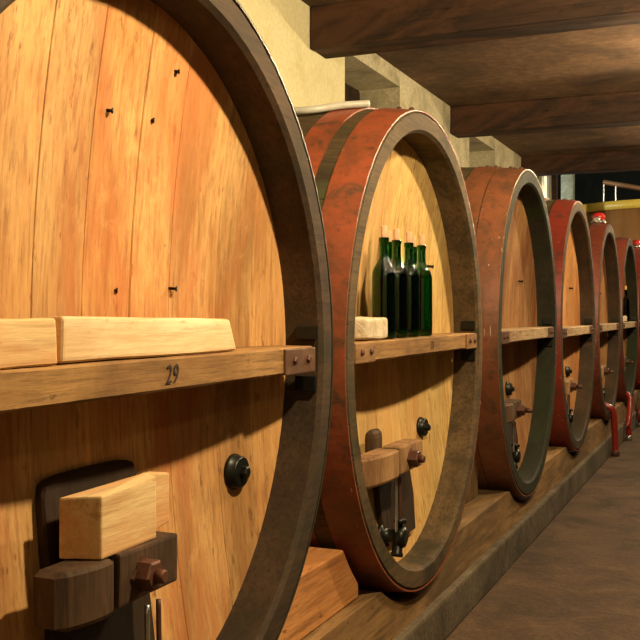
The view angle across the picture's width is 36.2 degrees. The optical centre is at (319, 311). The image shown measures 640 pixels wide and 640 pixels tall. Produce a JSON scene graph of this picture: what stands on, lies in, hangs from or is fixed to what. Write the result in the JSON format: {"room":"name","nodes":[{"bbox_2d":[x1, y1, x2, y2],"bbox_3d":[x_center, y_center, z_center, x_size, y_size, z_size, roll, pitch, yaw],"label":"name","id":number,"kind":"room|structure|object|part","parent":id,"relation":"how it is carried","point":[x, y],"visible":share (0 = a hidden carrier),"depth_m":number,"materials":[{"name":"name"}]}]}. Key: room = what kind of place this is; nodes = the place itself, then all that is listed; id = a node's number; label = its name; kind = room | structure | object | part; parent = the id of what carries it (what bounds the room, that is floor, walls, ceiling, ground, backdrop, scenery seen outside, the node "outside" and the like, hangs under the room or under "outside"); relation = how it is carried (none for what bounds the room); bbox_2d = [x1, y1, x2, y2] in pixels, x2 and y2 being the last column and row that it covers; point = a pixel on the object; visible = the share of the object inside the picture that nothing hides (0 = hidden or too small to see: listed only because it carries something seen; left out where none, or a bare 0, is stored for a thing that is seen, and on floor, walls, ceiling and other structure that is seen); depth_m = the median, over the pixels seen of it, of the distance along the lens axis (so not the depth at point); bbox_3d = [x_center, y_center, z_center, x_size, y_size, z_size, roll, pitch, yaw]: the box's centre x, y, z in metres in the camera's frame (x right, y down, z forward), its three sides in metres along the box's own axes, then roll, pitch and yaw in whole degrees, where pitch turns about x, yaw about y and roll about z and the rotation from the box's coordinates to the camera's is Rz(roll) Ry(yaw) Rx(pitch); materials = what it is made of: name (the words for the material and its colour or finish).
{"room":"wine cellar","nodes":[
{"label":"wine cellar","id":0,"kind":"room"},
{"bbox_2d":[345,53,399,90],"bbox_3d":[0.098,-1.720,6.843,0.600,0.120,1.100,0,0,23],"label":"wall","id":1,"kind":"structure","parent":0,"point":[368,71],"depth_m":6.91,"materials":[{"name":"concrete"}]},
{"bbox_2d":[238,0,521,168],"bbox_3d":[0.624,-0.280,8.075,0.600,3.000,7.660,0,0,23],"label":"wall","id":2,"kind":"structure","parent":0,"point":[309,78],"depth_m":5.80,"materials":[{"name":"yellow paint"}]},
{"bbox_2d":[301,389,639,639],"bbox_3d":[1.681,0.967,6.894,0.270,0.184,15.200,0,0,23],"label":"sill timber","id":3,"kind":"structure","parent":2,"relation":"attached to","point":[373,615],"depth_m":4.01,"materials":[{"name":"brown wood"}]},
{"bbox_2d":[0,0,332,639],"bbox_3d":[-0.780,0.097,2.117,1.161,1.709,1.650,0,0,23],"label":"wine cask","id":4,"kind":"object","parent":3,"relation":"on","point":[155,162],"visible":0.94,"depth_m":2.09,"materials":[{"name":"brown wood"}]},
{"bbox_2d":[0,318,56,369],"bbox_3d":[-0.533,0.048,1.474,0.108,0.084,0.328,0,0,23],"label":"wood block","id":5,"kind":"object","parent":4,"relation":"on","point":[31,342],"visible":1,"depth_m":1.52,"materials":[{"name":"yellow wood"}]},
{"bbox_2d":[59,471,168,558],"bbox_3d":[-0.371,0.374,1.850,0.081,0.123,0.299,0,0,23],"label":"wooden block","id":6,"kind":"object","parent":4,"relation":"on","point":[106,520],"visible":1,"depth_m":1.76,"materials":[{"name":"yellow wood"}]},
{"bbox_2d":[131,556,145,591],"bbox_3d":[-0.331,0.487,1.822,0.008,0.067,0.074,0,0,23],"label":"washer","id":7,"kind":"object","parent":4,"relation":"in","point":[138,563],"depth_m":1.80,"materials":[{"name":"metal"}]},
{"bbox_2d":[42,316,235,363],"bbox_3d":[-0.349,0.047,1.908,0.100,0.081,0.608,0,0,23],"label":"wood block","id":8,"kind":"object","parent":4,"relation":"on","point":[78,338],"visible":0.76,"depth_m":1.81,"materials":[{"name":"brown wood"}]},
{"bbox_3d":[-0.329,0.700,1.875,0.012,0.280,0.017,0,0,23],"label":"rod","id":9,"kind":"part","parent":4,"relation":"part of","materials":[{"name":"metal"}]},
{"bbox_3d":[-0.313,0.700,1.912,0.012,0.280,0.017,0,0,23],"label":"rod","id":10,"kind":"part","parent":4,"relation":"part of","materials":[{"name":"metal"}]},
{"bbox_2d":[278,547,357,639],"bbox_3d":[-0.144,0.787,2.753,0.290,0.174,0.660,0,0,23],"label":"block","id":11,"kind":"object","parent":3,"relation":"on","point":[327,584],"visible":0.3,"depth_m":2.74,"materials":[{"name":"brown wood"}]},
{"bbox_2d":[297,106,482,592],"bbox_3d":[-0.124,0.129,3.653,1.161,1.727,1.648,0,0,23],"label":"wine cask","id":12,"kind":"object","parent":3,"relation":"on","point":[404,421],"visible":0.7,"depth_m":3.40,"materials":[{"name":"brown wood"}]},
{"bbox_2d":[294,100,369,114],"bbox_3d":[-0.198,-0.706,3.460,0.780,0.100,0.208,0,0,36],"label":"hose","id":13,"kind":"object","parent":12,"relation":"on","point":[361,103],"visible":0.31,"depth_m":3.26,"materials":[{"name":"rubber"}]},
{"bbox_2d":[354,317,387,339],"bbox_3d":[0.141,0.050,3.017,0.079,0.072,0.218,0,0,23],"label":"stone block","id":14,"kind":"object","parent":12,"relation":"on","point":[366,328],"visible":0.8,"depth_m":2.96,"materials":[{"name":"beige stone"}]},
{"bbox_2d":[372,225,395,338],"bbox_3d":[0.206,-0.096,3.164,0.078,0.365,0.078,0,0,23],"label":"wine bottle","id":15,"kind":"object","parent":12,"relation":"on","point":[383,273],"visible":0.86,"depth_m":3.13,"materials":[{"name":"green glass"}]},
{"bbox_2d":[387,231,391,260],"bbox_3d":[0.234,-0.096,3.366,0.078,0.365,0.078,0,0,23],"label":"wine bottle","id":16,"kind":"object","parent":12,"relation":"on","point":[388,232],"visible":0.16,"depth_m":3.35,"materials":[{"name":"green glass"}]},
{"bbox_3d":[0.234,-0.077,3.366,0.078,0.326,0.078,0,0,23],"label":"glass","id":17,"kind":"part","parent":16,"relation":"part of","materials":[{"name":"green glass"}]},
{"bbox_2d":[378,518,407,557],"bbox_3d":[0.249,0.762,3.320,0.094,0.133,0.084,0,0,23],"label":"tap","id":18,"kind":"object","parent":12,"relation":"on","point":[398,537],"depth_m":3.30,"materials":[{"name":"black metal"}]},
{"bbox_3d":[0.256,0.650,3.289,0.012,0.180,0.017,0,0,23],"label":"rod","id":19,"kind":"part","parent":12,"relation":"part of","materials":[{"name":"metal"}]},
{"bbox_2d":[391,228,407,337],"bbox_3d":[0.256,-0.096,3.280,0.078,0.365,0.078,0,0,23],"label":"wine bottle","id":20,"kind":"object","parent":12,"relation":"on","point":[401,271],"visible":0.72,"depth_m":3.25,"materials":[{"name":"green glass"}]},
{"bbox_3d":[0.272,0.650,3.326,0.012,0.180,0.017,0,0,23],"label":"rod","id":21,"kind":"part","parent":12,"relation":"part of","materials":[{"name":"metal"}]},
{"bbox_2d":[403,231,419,336],"bbox_3d":[0.308,-0.096,3.402,0.078,0.365,0.078,0,0,23],"label":"wine bottle","id":22,"kind":"object","parent":12,"relation":"on","point":[413,273],"visible":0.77,"depth_m":3.37,"materials":[{"name":"green glass"}]},
{"bbox_2d":[412,236,416,265],"bbox_3d":[0.344,-0.096,3.624,0.078,0.365,0.078,0,0,23],"label":"wine bottle","id":23,"kind":"object","parent":12,"relation":"on","point":[413,237],"visible":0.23,"depth_m":3.61,"materials":[{"name":"green glass"}]},
{"bbox_3d":[0.344,-0.077,3.624,0.078,0.326,0.078,0,0,23],"label":"glass","id":24,"kind":"part","parent":23,"relation":"part of","materials":[{"name":"green glass"}]},
{"bbox_2d":[416,235,431,335],"bbox_3d":[0.366,-0.096,3.538,0.078,0.365,0.078,0,0,23],"label":"wine bottle","id":25,"kind":"object","parent":12,"relation":"on","point":[424,272],"visible":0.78,"depth_m":3.51,"materials":[{"name":"green glass"}]},
{"bbox_2d":[465,460,477,503],"bbox_3d":[0.545,0.787,4.454,0.220,0.174,0.530,0,0,23],"label":"block","id":26,"kind":"object","parent":3,"relation":"on","point":[473,487],"visible":0.22,"depth_m":4.58,"materials":[{"name":"brown wood"}]},
{"bbox_2d":[460,165,556,497],"bbox_3d":[0.615,0.104,5.360,1.178,1.792,1.637,0,0,23],"label":"wine cask","id":27,"kind":"object","parent":3,"relation":"on","point":[508,206],"visible":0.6,"depth_m":5.29,"materials":[{"name":"brown wood"}]},
{"bbox_3d":[0.991,0.640,5.019,0.012,0.160,0.017,0,0,23],"label":"rod","id":28,"kind":"part","parent":27,"relation":"part of","materials":[{"name":"metal"}]},
{"bbox_3d":[1.007,0.640,5.056,0.012,0.160,0.017,0,0,23],"label":"rod","id":29,"kind":"part","parent":27,"relation":"part of","materials":[{"name":"metal"}]},
{"bbox_2d":[511,444,520,468],"bbox_3d":[0.984,0.742,5.050,0.094,0.133,0.084,0,0,23],"label":"tap","id":30,"kind":"object","parent":27,"relation":"on","point":[516,454],"depth_m":5.02,"materials":[{"name":"black metal"}]},
{"bbox_2d":[545,198,594,451],"bbox_3d":[1.284,0.091,6.923,1.178,1.792,1.658,0,0,23],"label":"wine cask","id":31,"kind":"object","parent":3,"relation":"on","point":[570,233],"visible":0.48,"depth_m":7.06,"materials":[{"name":"brown wood"}]},
{"bbox_3d":[1.684,0.630,6.648,0.012,0.141,0.017,0,0,23],"label":"rod","id":32,"kind":"part","parent":31,"relation":"part of","materials":[{"name":"metal"}]},
{"bbox_2d":[568,408,573,426],"bbox_3d":[1.677,0.722,6.678,0.094,0.133,0.084,0,0,23],"label":"tap","id":33,"kind":"object","parent":31,"relation":"on","point":[571,417],"depth_m":6.64,"materials":[{"name":"black metal"}]},
{"bbox_2d":[588,212,620,420],"bbox_3d":[1.962,0.052,8.514,1.175,1.797,1.634,0,0,23],"label":"wine cask","id":34,"kind":"object","parent":3,"relation":"on","point":[603,242],"depth_m":8.67,"materials":[{"name":"brown wood"}]},
{"bbox_3d":[2.363,-0.796,8.325,0.121,0.100,0.184,0,0,23],"label":"filler cap","id":35,"kind":"part","parent":34,"relation":"part of","materials":[{"name":"red plastic"}]},
{"bbox_2d":[605,402,619,456],"bbox_3d":[2.430,0.984,8.234,0.230,0.470,0.118,0,0,-20],"label":"hose","id":36,"kind":"object","parent":34,"relation":"attached to","point":[615,452],"visible":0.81,"depth_m":8.23,"materials":[{"name":"red rubber"}]},
{"bbox_2d":[615,237,637,403],"bbox_3d":[2.624,0.086,10.058,1.178,1.739,1.637,0,0,23],"label":"wine cask","id":37,"kind":"object","parent":3,"relation":"on","point":[626,261],"visible":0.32,"depth_m":10.22,"materials":[{"name":"brown wood"}]},
{"bbox_2d":[623,286,629,321],"bbox_3d":[3.120,-0.083,9.999,0.078,0.365,0.078,0,0,23],"label":"wine bottle","id":38,"kind":"object","parent":37,"relation":"on","point":[626,302],"visible":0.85,"depth_m":9.97,"materials":[{"name":"black glass"}]},
{"bbox_2d":[624,391,632,440],"bbox_3d":[2.952,0.984,9.419,0.137,0.470,0.341,0,0,-3],"label":"hose","id":39,"kind":"object","parent":37,"relation":"attached to","point":[628,437],"visible":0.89,"depth_m":9.30,"materials":[{"name":"red rubber"}]},
{"bbox_2d":[632,240,639,388],"bbox_3d":[3.279,0.057,11.594,1.175,1.797,1.634,0,0,23],"label":"wine cask","id":40,"kind":"object","parent":3,"relation":"on","point":[636,249],"depth_m":10.85,"materials":[{"name":"brown wood"}]},
{"bbox_3d":[3.692,-0.796,11.435,0.110,0.090,0.110,0,0,23],"label":"filler cap","id":41,"kind":"part","parent":40,"relation":"part of","materials":[{"name":"red plastic"}]},
{"bbox_2d":[635,380,639,426],"bbox_3d":[3.510,0.984,10.708,0.147,0.470,0.782,0,0,13],"label":"hose","id":42,"kind":"object","parent":40,"relation":"attached to","point":[636,382],"visible":0.8,"depth_m":10.38,"materials":[{"name":"red rubber"}]},
{"bbox_2d":[393,408,638,639],"bbox_3d":[1.234,1.140,7.085,1.300,0.160,15.800,0,0,23],"label":"curb","id":43,"kind":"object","parent":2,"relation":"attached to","point":[437,621],"depth_m":4.47,"materials":[{"name":"concrete"}]},
{"bbox_2d":[301,0,639,156],"bbox_3d":[2.343,-1.840,4.463,6.600,0.120,13.050,0,0,23],"label":"ceiling","id":44,"kind":"structure","parent":0,"point":[605,60],"depth_m":7.28,"materials":[{"name":"brown wood"}]},
{"bbox_2d":[310,0,639,58],"bbox_3d":[2.699,-1.655,4.659,5.907,0.255,0.258,0,0,23],"label":"ceiling beam","id":45,"kind":"structure","parent":44,"relation":"attached to","point":[357,27],"depth_m":5.42,"materials":[{"name":"brown wood"}]},
{"bbox_2d":[450,91,639,137],"bbox_3d":[3.886,-1.659,7.436,5.905,0.246,0.256,0,0,23],"label":"ceiling beam","id":46,"kind":"structure","parent":44,"relation":"attached to","point":[620,109],"depth_m":8.17,"materials":[{"name":"brown wood"}]},
{"bbox_2d":[521,150,639,175],"bbox_3d":[5.066,-1.680,10.194,5.907,0.206,0.256,0,0,23],"label":"ceiling beam","id":47,"kind":"structure","parent":44,"relation":"attached to","point":[627,160],"depth_m":10.98,"materials":[{"name":"brown wood"}]},
{"bbox_2d":[469,136,494,151],"bbox_3d":[1.314,-1.720,9.688,0.600,0.120,1.050,0,0,23],"label":"wall","id":48,"kind":"structure","parent":0,"point":[485,143],"depth_m":9.83,"materials":[{"name":"concrete"}]},
{"bbox_2d":[446,426,639,639],"bbox_3d":[3.505,1.220,8.834,7.900,0.010,22.000,0,0,23],"label":"floor","id":49,"kind":"structure","parent":0,"point":[579,579],"depth_m":4.52,"materials":[{"name":"concrete"}]},
{"bbox_2d":[537,175,551,199],"bbox_3d":[2.997,-0.826,13.292,0.380,4.089,0.380,0,0,23],"label":"steel column","id":50,"kind":"structure","parent":49,"relation":"on","point":[545,182],"depth_m":13.16,"materials":[{"name":"silver metal"}]},
{"bbox_2d":[552,175,557,199],"bbox_3d":[3.281,-0.826,13.845,0.140,4.089,0.140,0,0,23],"label":"wooden post","id":51,"kind":"object","parent":49,"relation":"on","point":[554,177],"visible":0.02,"depth_m":13.77,"materials":[{"name":"brown wood"}]},
{"bbox_2d":[561,174,574,199],"bbox_3d":[3.733,-0.826,14.761,0.180,4.089,0.180,0,0,23],"label":"pillar","id":52,"kind":"structure","parent":49,"relation":"on","point":[567,181],"depth_m":14.68,"materials":[{"name":"grey concrete"}]},
{"bbox_2d":[583,199,639,241],"bbox_3d":[5.593,-0.226,15.880,3.320,2.889,3.320,0,0,23],"label":"vat","id":53,"kind":"object","parent":49,"relation":"on","point":[623,216],"visible":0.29,"depth_m":14.65,"materials":[{"name":"yellow paint"}]},
{"bbox_2d":[602,180,639,201],"bbox_3d":[4.857,-1.884,15.542,0.732,0.467,0.080,0,0,23],"label":"handrail","id":54,"kind":"object","parent":53,"relation":"on","point":[605,182],"visible":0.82,"depth_m":15.59,"materials":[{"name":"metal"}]},
{"bbox_3d":[4.536,-1.865,15.679,0.030,0.430,0.030,0,0,-44],"label":"post","id":55,"kind":"part","parent":54,"relation":"part of","materials":[{"name":"metal"}]},
{"bbox_3d":[4.706,-1.836,15.607,0.030,0.372,0.030,0,0,1],"label":"post","id":56,"kind":"part","parent":54,"relation":"part of","materials":[{"name":"metal"}]},
{"bbox_3d":[4.857,-1.999,15.542,0.732,0.237,0.080,0,0,23],"label":"rail","id":57,"kind":"part","parent":54,"relation":"part of","materials":[{"name":"brown wood"}]},
{"bbox_2d":[558,171,639,204],"bbox_3d":[7.809,-0.830,18.902,7.900,4.100,0.100,0,0,23],"label":"wall","id":58,"kind":"structure","parent":0,"point":[588,186],"depth_m":19.76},
{"bbox_3d":[-0.068,-1.055,6.913,0.240,1.210,1.100,0,0,23],"label":"wall","id":59,"kind":"structure","parent":0,"visible":0},
{"bbox_2d":[345,83,359,100],"bbox_3d":[0.068,-1.055,6.855,0.055,1.210,1.100,0,0,23],"label":"window","id":60,"kind":"structure","parent":59,"relation":"in","point":[351,94],"depth_m":7.17,"materials":[{"name":"brown wood"}]}
]}

